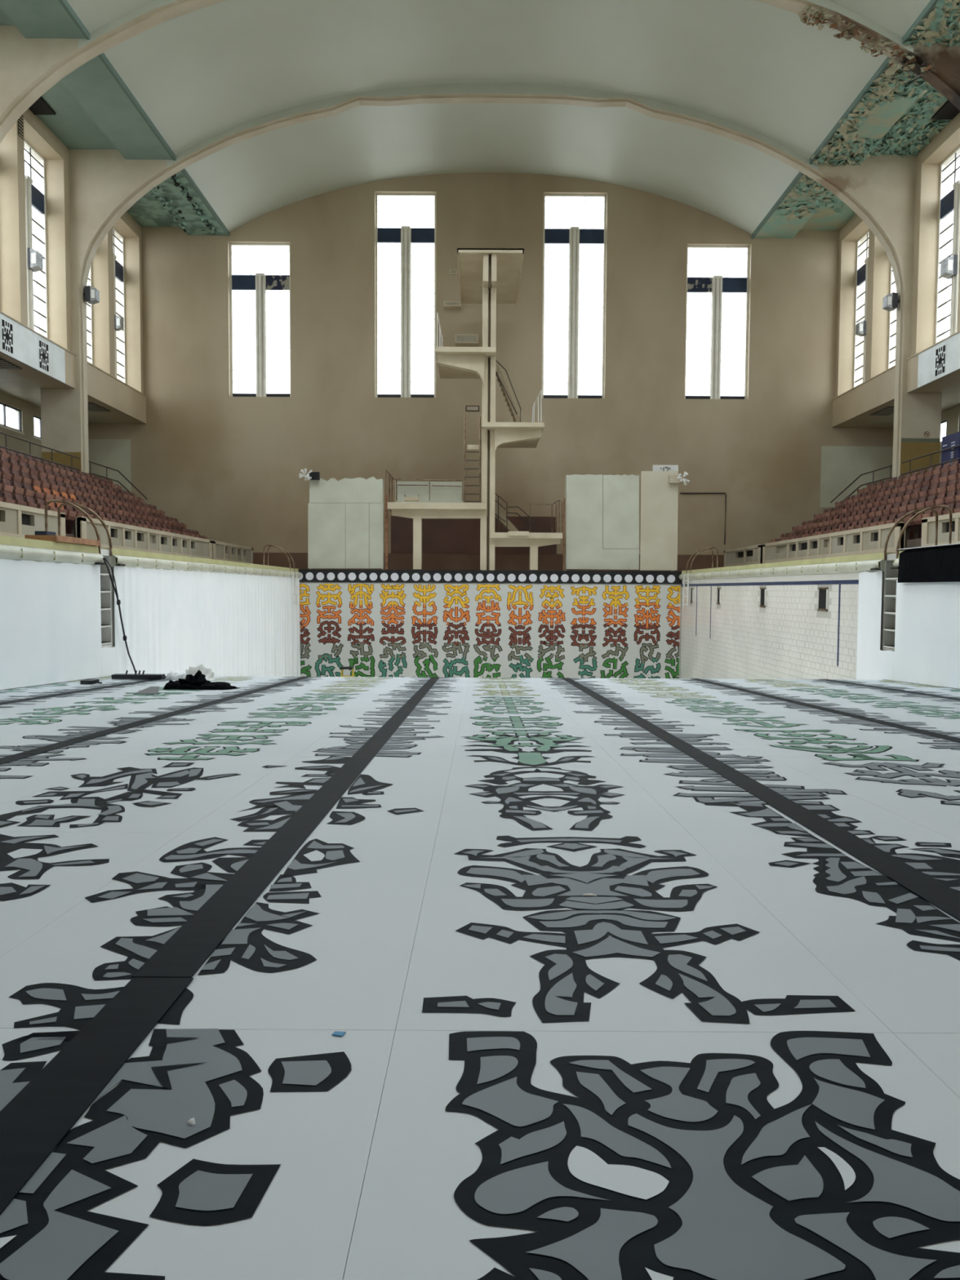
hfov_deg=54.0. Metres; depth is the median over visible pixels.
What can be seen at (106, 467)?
handrail
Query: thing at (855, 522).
chair
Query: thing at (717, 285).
window
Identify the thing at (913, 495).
chair
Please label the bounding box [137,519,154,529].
chair
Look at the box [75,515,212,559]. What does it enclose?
parapet
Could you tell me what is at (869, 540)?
parapet
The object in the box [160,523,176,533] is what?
chair
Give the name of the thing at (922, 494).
chair
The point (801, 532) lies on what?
chair
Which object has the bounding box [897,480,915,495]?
chair
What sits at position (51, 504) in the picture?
chair
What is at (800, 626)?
wall
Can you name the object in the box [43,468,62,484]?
chair
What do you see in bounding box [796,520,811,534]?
chair
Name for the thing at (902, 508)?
chair
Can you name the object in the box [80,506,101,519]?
chair
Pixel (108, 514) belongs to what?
chair
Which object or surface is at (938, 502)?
chair
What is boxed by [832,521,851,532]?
chair
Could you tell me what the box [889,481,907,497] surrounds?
chair
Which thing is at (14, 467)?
chair
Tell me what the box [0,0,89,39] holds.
ceiling
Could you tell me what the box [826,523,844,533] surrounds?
chair
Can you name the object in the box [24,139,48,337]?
window
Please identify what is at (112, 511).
chair
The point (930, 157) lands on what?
wall
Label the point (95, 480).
chair
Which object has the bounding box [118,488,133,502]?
chair
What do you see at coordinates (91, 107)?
ceiling
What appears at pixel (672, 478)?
cluster
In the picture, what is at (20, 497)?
chair
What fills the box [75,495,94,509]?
chair
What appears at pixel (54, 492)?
chair
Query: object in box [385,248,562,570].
tower
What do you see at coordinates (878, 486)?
chair
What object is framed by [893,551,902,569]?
trim
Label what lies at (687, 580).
ladder
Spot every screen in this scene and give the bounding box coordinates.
[307,476,383,569]
[564,471,678,571]
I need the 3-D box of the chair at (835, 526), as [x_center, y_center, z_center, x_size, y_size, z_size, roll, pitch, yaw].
[12.154,-3.564,32.691,0.470,0.900,0.488,0,3,0]
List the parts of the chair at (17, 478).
backrest, seat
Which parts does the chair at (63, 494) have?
backrest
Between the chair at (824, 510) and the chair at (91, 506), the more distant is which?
the chair at (824, 510)
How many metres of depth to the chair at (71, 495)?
28.48 m
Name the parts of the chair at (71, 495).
backrest, seat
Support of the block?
on the plank
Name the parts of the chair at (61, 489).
backrest, seat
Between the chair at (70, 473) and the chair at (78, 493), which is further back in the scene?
the chair at (70, 473)
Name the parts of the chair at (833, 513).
seat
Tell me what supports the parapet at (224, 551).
on the deck
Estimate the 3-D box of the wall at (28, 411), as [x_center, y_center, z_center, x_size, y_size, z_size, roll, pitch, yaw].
[-19.042,-5.378,19.494,0.300,7.400,49.500,0,3,0]
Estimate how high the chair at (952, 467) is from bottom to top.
0.900 m
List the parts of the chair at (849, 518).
seat, backrest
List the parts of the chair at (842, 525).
backrest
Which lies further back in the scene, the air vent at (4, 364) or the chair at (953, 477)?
the air vent at (4, 364)
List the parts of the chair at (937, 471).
seat, backrest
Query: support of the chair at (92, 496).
on the floor at (73, 534)
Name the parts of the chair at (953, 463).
seat, backrest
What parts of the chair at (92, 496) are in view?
backrest, seat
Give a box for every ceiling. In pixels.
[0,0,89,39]
[0,368,119,422]
[28,52,175,160]
[66,0,930,234]
[126,168,229,235]
[751,171,855,239]
[808,56,959,166]
[857,382,959,426]
[902,0,959,47]
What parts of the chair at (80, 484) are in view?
backrest, seat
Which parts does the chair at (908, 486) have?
seat, backrest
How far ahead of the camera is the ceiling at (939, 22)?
27.06 m
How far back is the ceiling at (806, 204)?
40.92 m
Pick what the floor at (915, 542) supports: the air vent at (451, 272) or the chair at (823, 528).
the chair at (823, 528)
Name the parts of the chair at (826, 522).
seat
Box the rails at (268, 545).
[262,544,294,571]
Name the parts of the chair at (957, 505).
seat, backrest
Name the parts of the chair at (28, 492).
backrest, seat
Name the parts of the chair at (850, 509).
seat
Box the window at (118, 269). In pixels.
[112,226,125,382]
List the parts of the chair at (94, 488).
seat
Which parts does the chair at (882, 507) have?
seat, backrest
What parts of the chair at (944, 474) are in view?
seat, backrest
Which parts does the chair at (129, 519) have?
backrest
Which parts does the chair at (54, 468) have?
seat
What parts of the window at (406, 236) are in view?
spandrel panel, spandrel panel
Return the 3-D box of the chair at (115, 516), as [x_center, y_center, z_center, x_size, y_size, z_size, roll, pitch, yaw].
[-11.357,-3.529,29.767,0.470,0.900,0.488,0,3,0]
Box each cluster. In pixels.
[298,468,319,480]
[668,471,689,485]
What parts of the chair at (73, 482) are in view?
backrest, seat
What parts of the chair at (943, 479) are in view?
seat, backrest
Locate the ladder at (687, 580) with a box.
[683,573,688,607]
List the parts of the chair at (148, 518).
seat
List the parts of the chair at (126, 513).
backrest, seat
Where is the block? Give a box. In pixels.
[35,531,56,535]
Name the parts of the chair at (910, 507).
seat, backrest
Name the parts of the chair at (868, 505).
seat, backrest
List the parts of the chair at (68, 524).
backrest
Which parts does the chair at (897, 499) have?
seat, backrest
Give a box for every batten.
[385,495,387,569]
[563,497,565,570]
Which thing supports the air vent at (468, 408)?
in the wall at (227, 468)
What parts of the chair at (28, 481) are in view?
backrest, seat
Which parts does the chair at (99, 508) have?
backrest, seat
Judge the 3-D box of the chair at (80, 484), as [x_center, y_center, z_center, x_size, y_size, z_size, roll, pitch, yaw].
[-13.838,-5.177,32.233,0.470,0.900,0.488,0,3,0]
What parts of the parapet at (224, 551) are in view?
wall panel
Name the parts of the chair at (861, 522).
backrest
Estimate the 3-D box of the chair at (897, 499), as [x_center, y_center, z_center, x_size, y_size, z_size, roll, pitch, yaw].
[13.819,-4.451,30.730,0.470,0.900,0.488,0,3,0]
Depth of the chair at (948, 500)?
25.79 m
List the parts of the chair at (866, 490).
seat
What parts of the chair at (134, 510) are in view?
seat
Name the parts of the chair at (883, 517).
backrest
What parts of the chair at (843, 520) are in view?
seat, backrest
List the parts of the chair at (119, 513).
backrest, seat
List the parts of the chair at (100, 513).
backrest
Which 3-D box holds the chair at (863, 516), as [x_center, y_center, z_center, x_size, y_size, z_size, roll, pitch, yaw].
[12.986,-3.992,31.426,0.470,0.900,0.488,0,3,0]
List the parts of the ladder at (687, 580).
rail, rail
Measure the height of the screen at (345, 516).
3.724 m
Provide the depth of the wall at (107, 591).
18.14 m
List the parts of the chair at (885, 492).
seat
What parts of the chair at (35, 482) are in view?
backrest, seat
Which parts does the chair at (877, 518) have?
backrest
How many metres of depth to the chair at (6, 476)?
25.48 m
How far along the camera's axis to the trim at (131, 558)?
22.76 m
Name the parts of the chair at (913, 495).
seat, backrest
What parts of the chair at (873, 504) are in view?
seat, backrest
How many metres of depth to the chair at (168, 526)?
34.88 m
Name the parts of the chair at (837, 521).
seat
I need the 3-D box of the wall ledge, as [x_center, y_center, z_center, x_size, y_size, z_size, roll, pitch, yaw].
[-1.268,-15.466,43.474,0.788,0.225,0.508,0,3,0]
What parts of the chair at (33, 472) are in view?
backrest, seat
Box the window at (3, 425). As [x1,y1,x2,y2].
[0,402,24,435]
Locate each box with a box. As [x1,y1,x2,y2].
[80,679,102,684]
[455,333,478,346]
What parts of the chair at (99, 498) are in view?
backrest, seat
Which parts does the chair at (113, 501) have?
seat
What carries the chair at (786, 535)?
on the floor at (915, 542)
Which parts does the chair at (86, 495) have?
backrest, seat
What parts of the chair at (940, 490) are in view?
seat, backrest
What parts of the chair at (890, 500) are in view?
seat, backrest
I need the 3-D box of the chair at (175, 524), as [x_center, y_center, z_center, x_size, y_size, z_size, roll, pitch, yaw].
[-12.182,-4.427,37.040,0.470,0.900,0.488,0,3,0]
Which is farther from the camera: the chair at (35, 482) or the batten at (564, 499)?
the batten at (564, 499)
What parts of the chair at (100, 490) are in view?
seat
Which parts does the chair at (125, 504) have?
seat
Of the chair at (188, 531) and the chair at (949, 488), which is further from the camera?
the chair at (188, 531)
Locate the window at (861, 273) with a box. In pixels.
[853,230,869,387]
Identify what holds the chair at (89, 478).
on the floor at (73, 534)
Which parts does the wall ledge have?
plate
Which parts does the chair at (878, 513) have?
seat, backrest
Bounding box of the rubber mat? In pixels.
[133,686,159,694]
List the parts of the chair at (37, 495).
backrest, seat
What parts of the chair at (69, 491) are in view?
backrest, seat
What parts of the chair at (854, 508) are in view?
seat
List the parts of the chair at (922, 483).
seat, backrest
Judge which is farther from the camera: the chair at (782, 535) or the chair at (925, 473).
the chair at (782, 535)
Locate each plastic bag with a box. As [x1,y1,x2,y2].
[164,670,186,679]
[181,663,214,680]
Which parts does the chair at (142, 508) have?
seat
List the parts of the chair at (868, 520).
backrest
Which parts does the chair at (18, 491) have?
backrest, seat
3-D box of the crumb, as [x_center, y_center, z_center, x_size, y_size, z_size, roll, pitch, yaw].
[-0.549,0.916,1.795,0.014,0.009,0.014,0,3,0]
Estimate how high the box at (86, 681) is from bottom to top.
0.062 m
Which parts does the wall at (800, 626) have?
slot glass, slot glass, slot glass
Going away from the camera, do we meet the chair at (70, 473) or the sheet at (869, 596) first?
the sheet at (869, 596)
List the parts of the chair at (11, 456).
backrest, seat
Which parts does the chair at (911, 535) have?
seat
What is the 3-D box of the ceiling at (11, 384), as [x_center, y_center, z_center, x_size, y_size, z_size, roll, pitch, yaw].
[-17.949,-8.917,19.302,2.450,0.200,49.500,0,3,0]
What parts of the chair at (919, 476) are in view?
seat, backrest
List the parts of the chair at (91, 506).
backrest, seat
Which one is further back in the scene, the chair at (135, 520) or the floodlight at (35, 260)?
the floodlight at (35, 260)
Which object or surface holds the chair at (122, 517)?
on the floor at (73, 534)
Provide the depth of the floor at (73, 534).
27.03 m
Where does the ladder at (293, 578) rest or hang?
attached to the wall at (107, 591)
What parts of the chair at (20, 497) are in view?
backrest, seat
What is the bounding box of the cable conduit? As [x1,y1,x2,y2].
[680,492,726,544]
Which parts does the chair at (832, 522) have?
seat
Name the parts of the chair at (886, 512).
seat, backrest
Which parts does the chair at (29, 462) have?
backrest, seat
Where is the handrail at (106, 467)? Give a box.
[88,461,147,501]
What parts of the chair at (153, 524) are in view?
backrest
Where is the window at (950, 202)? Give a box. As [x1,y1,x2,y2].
[934,146,959,343]
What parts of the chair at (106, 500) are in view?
backrest, seat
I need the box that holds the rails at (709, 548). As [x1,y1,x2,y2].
[685,546,718,573]
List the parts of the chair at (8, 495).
backrest, seat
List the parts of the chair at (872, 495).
seat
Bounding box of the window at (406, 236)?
[375,193,436,397]
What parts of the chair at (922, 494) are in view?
seat, backrest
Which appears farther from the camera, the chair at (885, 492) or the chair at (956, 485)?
the chair at (885, 492)
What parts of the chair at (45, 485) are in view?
backrest, seat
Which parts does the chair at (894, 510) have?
seat, backrest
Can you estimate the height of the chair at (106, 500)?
0.900 m
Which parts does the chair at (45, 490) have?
backrest, seat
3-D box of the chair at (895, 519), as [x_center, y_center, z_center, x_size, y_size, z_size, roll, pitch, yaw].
[12.152,-3.257,26.999,0.470,0.900,0.488,0,3,0]
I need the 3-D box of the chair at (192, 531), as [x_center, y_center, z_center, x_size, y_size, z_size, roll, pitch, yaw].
[-11.354,-3.959,37.736,0.470,0.900,0.488,0,3,0]
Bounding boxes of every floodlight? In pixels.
[26,247,43,272]
[83,285,99,304]
[114,315,124,331]
[855,320,866,336]
[882,292,899,311]
[940,254,957,279]
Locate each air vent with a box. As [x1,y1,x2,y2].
[0,317,13,355]
[0,358,22,368]
[17,114,23,139]
[37,337,48,373]
[88,402,110,411]
[448,269,457,275]
[465,405,479,411]
[869,406,893,415]
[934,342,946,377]
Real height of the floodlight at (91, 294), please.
0.612 m
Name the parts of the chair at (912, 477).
seat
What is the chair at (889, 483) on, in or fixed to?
on the floor at (915, 542)
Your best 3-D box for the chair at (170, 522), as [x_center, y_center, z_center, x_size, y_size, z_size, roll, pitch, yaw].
[-12.182,-4.396,36.471,0.470,0.900,0.488,0,3,0]
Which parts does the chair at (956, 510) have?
seat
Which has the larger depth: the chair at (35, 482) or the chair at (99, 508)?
the chair at (99, 508)
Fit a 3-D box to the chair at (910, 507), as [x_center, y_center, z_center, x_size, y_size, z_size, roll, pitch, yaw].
[12.985,-3.808,28.011,0.470,0.900,0.488,0,3,0]
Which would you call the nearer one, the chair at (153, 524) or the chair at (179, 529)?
the chair at (153, 524)
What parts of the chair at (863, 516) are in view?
seat, backrest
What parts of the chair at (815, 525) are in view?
seat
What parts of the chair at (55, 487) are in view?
backrest, seat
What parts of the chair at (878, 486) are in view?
seat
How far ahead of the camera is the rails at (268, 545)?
35.08 m
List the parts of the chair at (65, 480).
backrest, seat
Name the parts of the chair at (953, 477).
seat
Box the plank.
[24,534,100,546]
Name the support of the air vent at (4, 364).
attached to the wall at (29, 127)
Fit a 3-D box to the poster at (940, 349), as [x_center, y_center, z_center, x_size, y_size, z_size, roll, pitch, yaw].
[16.464,-9.983,33.656,0.027,1.049,0.815,0,3,0]
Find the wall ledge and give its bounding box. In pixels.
[444,301,461,309]
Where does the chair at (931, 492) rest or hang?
on the floor at (915, 542)
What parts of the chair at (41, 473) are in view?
backrest, seat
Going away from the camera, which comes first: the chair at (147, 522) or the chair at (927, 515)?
the chair at (927, 515)
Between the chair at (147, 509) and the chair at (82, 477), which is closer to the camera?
the chair at (82, 477)
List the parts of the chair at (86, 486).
seat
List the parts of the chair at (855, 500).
seat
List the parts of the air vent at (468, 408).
plate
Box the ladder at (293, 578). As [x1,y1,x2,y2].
[292,571,297,604]
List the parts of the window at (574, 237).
spandrel panel, spandrel panel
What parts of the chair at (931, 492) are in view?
seat, backrest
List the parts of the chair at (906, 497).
seat, backrest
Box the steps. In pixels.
[340,666,355,676]
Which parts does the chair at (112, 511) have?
backrest, seat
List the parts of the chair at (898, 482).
seat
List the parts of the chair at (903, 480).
seat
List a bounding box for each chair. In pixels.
[0,447,17,463]
[0,450,8,460]
[0,456,19,474]
[0,459,10,471]
[0,466,22,486]
[0,471,11,483]
[0,478,23,498]
[0,483,13,496]
[0,490,26,506]
[0,493,14,503]
[5,448,26,466]
[7,458,29,478]
[8,468,31,489]
[9,480,34,503]
[10,493,37,507]
[15,452,35,467]
[17,461,37,479]
[17,471,40,493]
[20,482,44,506]
[22,495,44,509]
[24,454,43,470]
[26,463,46,479]
[27,473,49,494]
[30,484,53,508]
[32,457,51,473]
[33,497,57,511]
[35,466,54,485]
[37,475,57,493]
[40,459,58,475]
[40,487,62,509]
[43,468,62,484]
[43,499,66,516]
[46,478,66,498]
[47,461,66,475]
[48,488,71,507]
[50,470,70,486]
[53,480,74,497]
[53,502,75,521]
[55,463,73,477]
[58,472,77,488]
[58,491,79,509]
[62,466,79,479]
[62,482,82,498]
[63,504,84,533]
[66,475,84,490]
[66,493,87,511]
[69,467,86,483]
[70,484,89,501]
[71,506,93,534]
[73,476,91,491]
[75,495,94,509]
[76,470,93,484]
[78,486,96,502]
[80,478,97,493]
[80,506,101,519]
[83,471,98,486]
[83,497,102,513]
[85,488,103,503]
[88,473,105,488]
[88,480,104,494]
[88,509,108,520]
[90,498,109,515]
[92,489,110,505]
[93,482,110,496]
[95,475,111,488]
[95,510,115,522]
[97,500,115,516]
[98,491,115,506]
[100,484,115,497]
[102,477,116,490]
[103,511,123,523]
[104,502,122,517]
[105,493,122,507]
[106,485,122,499]
[107,479,121,492]
[111,494,128,509]
[111,503,128,519]
[111,513,129,524]
[112,487,128,500]
[117,496,133,510]
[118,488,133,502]
[118,505,135,519]
[118,515,136,526]
[124,490,138,503]
[124,497,139,511]
[124,506,141,521]
[124,515,142,527]
[128,492,143,503]
[129,499,145,513]
[129,507,146,522]
[131,517,148,528]
[135,501,150,515]
[136,509,152,523]
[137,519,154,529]
[140,502,155,515]
[142,511,157,524]
[143,520,159,530]
[146,503,159,515]
[147,511,162,525]
[150,521,165,531]
[151,505,164,517]
[153,513,167,527]
[155,522,170,532]
[157,514,172,526]
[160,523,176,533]
[163,515,177,528]
[166,524,181,533]
[168,516,182,529]
[170,525,185,535]
[172,517,186,530]
[175,526,190,536]
[180,527,195,537]
[185,528,199,537]
[190,529,203,538]
[194,530,207,538]
[770,533,784,542]
[774,533,789,542]
[779,532,794,541]
[783,531,799,540]
[788,530,804,539]
[791,521,806,535]
[793,528,808,538]
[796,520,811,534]
[799,528,814,537]
[801,519,816,533]
[804,527,820,537]
[806,518,822,533]
[809,526,826,536]
[811,516,826,532]
[813,508,827,521]
[814,524,831,535]
[817,515,832,530]
[818,507,833,520]
[821,524,838,534]
[822,514,838,529]
[823,506,839,519]
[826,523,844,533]
[827,513,844,528]
[829,505,844,519]
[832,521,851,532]
[833,511,850,527]
[834,503,850,517]
[835,496,849,509]
[839,520,857,531]
[840,494,855,508]
[840,502,856,516]
[840,511,857,525]
[845,493,861,506]
[845,501,862,515]
[845,509,863,524]
[845,519,865,530]
[851,491,867,510]
[852,499,869,514]
[852,507,870,524]
[853,517,872,528]
[856,483,871,497]
[857,490,873,504]
[857,497,875,512]
[859,506,877,522]
[860,516,879,528]
[862,481,878,495]
[863,488,879,503]
[864,496,882,511]
[866,505,884,521]
[867,515,888,526]
[868,480,884,493]
[869,487,886,502]
[871,494,889,510]
[873,503,893,520]
[874,478,890,492]
[875,484,893,500]
[875,513,896,525]
[878,493,897,509]
[880,476,897,490]
[880,502,900,519]
[883,483,900,498]
[883,511,905,524]
[885,491,904,507]
[887,475,904,488]
[888,500,909,518]
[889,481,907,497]
[892,510,913,528]
[893,472,911,487]
[893,488,912,506]
[896,497,917,515]
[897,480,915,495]
[900,471,918,484]
[900,487,920,504]
[901,511,923,539]
[904,477,923,497]
[905,496,926,515]
[907,468,925,483]
[908,485,928,507]
[910,510,933,538]
[911,475,931,496]
[913,494,936,518]
[915,466,933,481]
[917,483,937,506]
[919,507,943,519]
[920,473,940,489]
[922,492,946,515]
[923,464,942,483]
[925,481,947,502]
[928,471,948,491]
[929,502,954,516]
[930,462,950,481]
[932,490,955,510]
[934,479,956,501]
[937,469,958,489]
[938,460,959,479]
[940,502,959,515]
[942,489,959,511]
[944,478,959,497]
[946,470,959,483]
[947,464,959,472]
[951,507,959,513]
[952,494,959,502]
[954,483,959,490]
[955,472,959,479]
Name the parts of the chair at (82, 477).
seat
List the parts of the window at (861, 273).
spandrel panel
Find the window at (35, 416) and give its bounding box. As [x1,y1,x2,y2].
[33,415,41,440]
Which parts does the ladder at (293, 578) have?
rail, rail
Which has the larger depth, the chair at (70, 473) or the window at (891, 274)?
the window at (891, 274)
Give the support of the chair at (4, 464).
on the floor at (73, 534)
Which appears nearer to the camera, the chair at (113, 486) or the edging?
the edging
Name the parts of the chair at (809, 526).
seat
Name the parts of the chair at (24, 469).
backrest, seat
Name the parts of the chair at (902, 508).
seat, backrest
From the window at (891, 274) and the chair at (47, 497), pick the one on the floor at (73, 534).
the chair at (47, 497)
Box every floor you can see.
[0,675,959,1279]
[57,488,106,537]
[850,498,921,548]
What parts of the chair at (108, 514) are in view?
backrest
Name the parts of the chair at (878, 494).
seat, backrest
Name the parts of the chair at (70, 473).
backrest, seat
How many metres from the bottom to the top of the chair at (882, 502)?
0.900 m
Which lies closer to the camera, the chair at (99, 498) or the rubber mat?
the rubber mat
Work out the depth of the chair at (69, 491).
29.48 m
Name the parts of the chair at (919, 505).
seat, backrest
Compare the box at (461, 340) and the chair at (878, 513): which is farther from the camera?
the box at (461, 340)
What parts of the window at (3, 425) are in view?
sill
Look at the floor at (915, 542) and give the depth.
25.76 m
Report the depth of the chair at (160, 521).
35.31 m
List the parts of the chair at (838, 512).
seat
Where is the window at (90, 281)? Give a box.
[86,264,93,364]
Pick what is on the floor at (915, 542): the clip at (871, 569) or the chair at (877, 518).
the chair at (877, 518)
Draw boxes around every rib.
[0,0,959,143]
[27,82,957,492]
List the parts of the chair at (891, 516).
backrest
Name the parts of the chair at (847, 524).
backrest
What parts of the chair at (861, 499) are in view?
seat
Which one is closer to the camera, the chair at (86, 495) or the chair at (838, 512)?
the chair at (86, 495)
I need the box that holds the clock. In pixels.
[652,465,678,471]
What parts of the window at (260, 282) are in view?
spandrel panel, spandrel panel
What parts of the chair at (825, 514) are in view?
seat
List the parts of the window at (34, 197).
spandrel panel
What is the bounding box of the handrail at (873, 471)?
[830,465,892,511]
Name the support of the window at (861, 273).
in the wall at (930, 157)
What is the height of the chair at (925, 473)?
0.900 m
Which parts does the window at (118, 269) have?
spandrel panel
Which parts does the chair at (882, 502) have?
seat, backrest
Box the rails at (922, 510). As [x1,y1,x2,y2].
[884,505,952,559]
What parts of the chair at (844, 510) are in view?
seat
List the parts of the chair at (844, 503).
seat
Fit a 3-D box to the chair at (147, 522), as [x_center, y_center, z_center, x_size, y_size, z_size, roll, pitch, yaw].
[-11.356,-3.683,32.613,0.470,0.900,0.488,0,3,0]
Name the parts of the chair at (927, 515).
seat, backrest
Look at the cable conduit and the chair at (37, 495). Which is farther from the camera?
the cable conduit
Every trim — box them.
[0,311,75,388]
[0,351,145,423]
[0,535,103,564]
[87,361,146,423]
[100,547,301,577]
[679,552,896,580]
[831,364,895,426]
[834,369,959,427]
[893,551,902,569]
[906,330,959,392]
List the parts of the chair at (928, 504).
seat, backrest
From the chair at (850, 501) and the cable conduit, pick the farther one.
the cable conduit
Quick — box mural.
[297,568,681,678]
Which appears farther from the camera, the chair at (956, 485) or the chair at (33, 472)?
the chair at (33, 472)
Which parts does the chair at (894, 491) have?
seat, backrest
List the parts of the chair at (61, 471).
seat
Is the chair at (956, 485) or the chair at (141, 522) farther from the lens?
the chair at (141, 522)
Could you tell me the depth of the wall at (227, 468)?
43.97 m
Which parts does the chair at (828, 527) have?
backrest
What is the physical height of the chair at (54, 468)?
0.900 m
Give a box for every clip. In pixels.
[94,562,105,564]
[870,568,880,570]
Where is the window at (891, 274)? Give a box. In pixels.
[887,265,896,368]
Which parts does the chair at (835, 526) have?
backrest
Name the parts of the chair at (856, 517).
seat, backrest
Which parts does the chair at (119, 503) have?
seat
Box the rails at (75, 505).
[44,499,112,555]
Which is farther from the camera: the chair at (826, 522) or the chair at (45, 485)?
the chair at (826, 522)
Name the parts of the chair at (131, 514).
backrest, seat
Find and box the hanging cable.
[102,557,137,674]
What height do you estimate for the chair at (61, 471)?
0.900 m
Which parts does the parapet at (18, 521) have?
wall panel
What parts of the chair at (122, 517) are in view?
backrest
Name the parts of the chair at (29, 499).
backrest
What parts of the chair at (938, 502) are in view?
seat, backrest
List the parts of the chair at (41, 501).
backrest, seat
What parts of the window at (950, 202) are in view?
spandrel panel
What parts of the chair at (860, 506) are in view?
seat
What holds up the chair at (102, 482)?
on the floor at (73, 534)
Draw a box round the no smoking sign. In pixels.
[924,431,929,436]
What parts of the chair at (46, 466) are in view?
backrest, seat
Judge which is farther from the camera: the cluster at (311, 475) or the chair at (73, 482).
the cluster at (311, 475)
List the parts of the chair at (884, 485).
seat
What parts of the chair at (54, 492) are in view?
backrest, seat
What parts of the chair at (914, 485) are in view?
seat, backrest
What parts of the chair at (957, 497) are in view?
seat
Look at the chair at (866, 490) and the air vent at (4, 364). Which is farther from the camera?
the chair at (866, 490)
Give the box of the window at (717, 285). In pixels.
[684,245,750,399]
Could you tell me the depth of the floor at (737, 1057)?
2.52 m
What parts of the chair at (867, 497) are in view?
seat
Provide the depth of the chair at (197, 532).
38.29 m
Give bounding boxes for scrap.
[332,1031,346,1036]
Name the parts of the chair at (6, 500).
seat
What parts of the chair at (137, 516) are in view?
seat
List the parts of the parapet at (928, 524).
wall panel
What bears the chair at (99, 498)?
on the floor at (73, 534)
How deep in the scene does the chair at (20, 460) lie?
29.79 m
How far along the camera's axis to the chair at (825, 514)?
37.01 m
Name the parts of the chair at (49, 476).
backrest, seat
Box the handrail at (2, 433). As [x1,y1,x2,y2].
[0,431,79,471]
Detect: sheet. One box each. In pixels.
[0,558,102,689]
[101,646,115,676]
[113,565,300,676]
[856,570,882,679]
[879,649,894,680]
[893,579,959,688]
[897,544,959,582]
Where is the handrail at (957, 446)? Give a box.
[901,444,959,480]
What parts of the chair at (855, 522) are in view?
backrest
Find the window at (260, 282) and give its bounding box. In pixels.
[229,243,291,396]
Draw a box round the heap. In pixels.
[163,670,239,689]
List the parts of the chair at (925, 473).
seat, backrest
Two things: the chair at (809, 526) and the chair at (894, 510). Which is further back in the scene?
the chair at (809, 526)
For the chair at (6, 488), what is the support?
on the floor at (73, 534)
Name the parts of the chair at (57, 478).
backrest, seat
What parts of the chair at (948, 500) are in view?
seat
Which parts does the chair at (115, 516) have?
backrest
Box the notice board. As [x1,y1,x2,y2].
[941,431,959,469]
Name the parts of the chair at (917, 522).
seat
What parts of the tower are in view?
guard rail, guard rail, guard rail, platform leg, guard rail, guard rail, guard rail, ladder rail, ladder plate, ladder rail, platform leg, recess panel, recess panel, stair handrail, stair handrail, stair handrail, stair handrail, stair handrail, stair handrail, stair handrail, platform leg, guard rail, guard rail, guard rail, guard rail, guard rail, guard rail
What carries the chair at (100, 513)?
on the floor at (73, 534)
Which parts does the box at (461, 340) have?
plate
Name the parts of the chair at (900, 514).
seat, backrest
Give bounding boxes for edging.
[897,542,959,549]
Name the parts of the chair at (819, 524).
seat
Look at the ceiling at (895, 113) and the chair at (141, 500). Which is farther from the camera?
the chair at (141, 500)
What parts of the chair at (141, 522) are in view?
backrest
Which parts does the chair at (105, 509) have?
backrest, seat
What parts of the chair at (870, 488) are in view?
seat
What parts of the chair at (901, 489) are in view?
seat, backrest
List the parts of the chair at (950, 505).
backrest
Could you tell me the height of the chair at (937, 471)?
0.900 m
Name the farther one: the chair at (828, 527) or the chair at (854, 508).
the chair at (854, 508)
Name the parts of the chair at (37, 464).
backrest, seat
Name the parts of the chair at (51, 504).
backrest, seat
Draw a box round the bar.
[111,670,164,679]
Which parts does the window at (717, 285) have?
spandrel panel, spandrel panel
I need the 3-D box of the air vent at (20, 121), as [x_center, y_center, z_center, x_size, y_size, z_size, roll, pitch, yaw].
[-15.663,-17.608,32.102,0.030,0.900,0.360,0,3,0]
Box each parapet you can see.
[0,501,65,537]
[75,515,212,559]
[212,540,253,564]
[724,544,762,567]
[762,521,906,563]
[920,512,959,546]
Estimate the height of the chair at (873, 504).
0.900 m
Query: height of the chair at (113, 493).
0.900 m
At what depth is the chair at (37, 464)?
30.93 m
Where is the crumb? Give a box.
[187,1117,195,1124]
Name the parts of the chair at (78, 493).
backrest, seat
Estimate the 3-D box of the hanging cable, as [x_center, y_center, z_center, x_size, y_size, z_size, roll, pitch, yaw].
[-6.947,-0.394,18.162,0.102,2.328,1.560,0,3,0]
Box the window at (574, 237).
[542,194,606,398]
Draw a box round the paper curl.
[582,893,596,896]
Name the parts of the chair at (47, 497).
backrest, seat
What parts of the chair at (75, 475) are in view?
seat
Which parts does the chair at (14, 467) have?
backrest, seat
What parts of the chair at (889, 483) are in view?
seat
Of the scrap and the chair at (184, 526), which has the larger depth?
the chair at (184, 526)
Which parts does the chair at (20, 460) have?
backrest, seat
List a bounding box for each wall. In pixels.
[0,108,143,393]
[0,391,41,464]
[0,548,115,690]
[88,172,896,571]
[299,582,681,678]
[680,553,959,689]
[835,112,959,397]
[939,404,959,465]
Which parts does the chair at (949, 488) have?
seat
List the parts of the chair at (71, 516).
backrest, seat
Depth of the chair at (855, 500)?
36.32 m

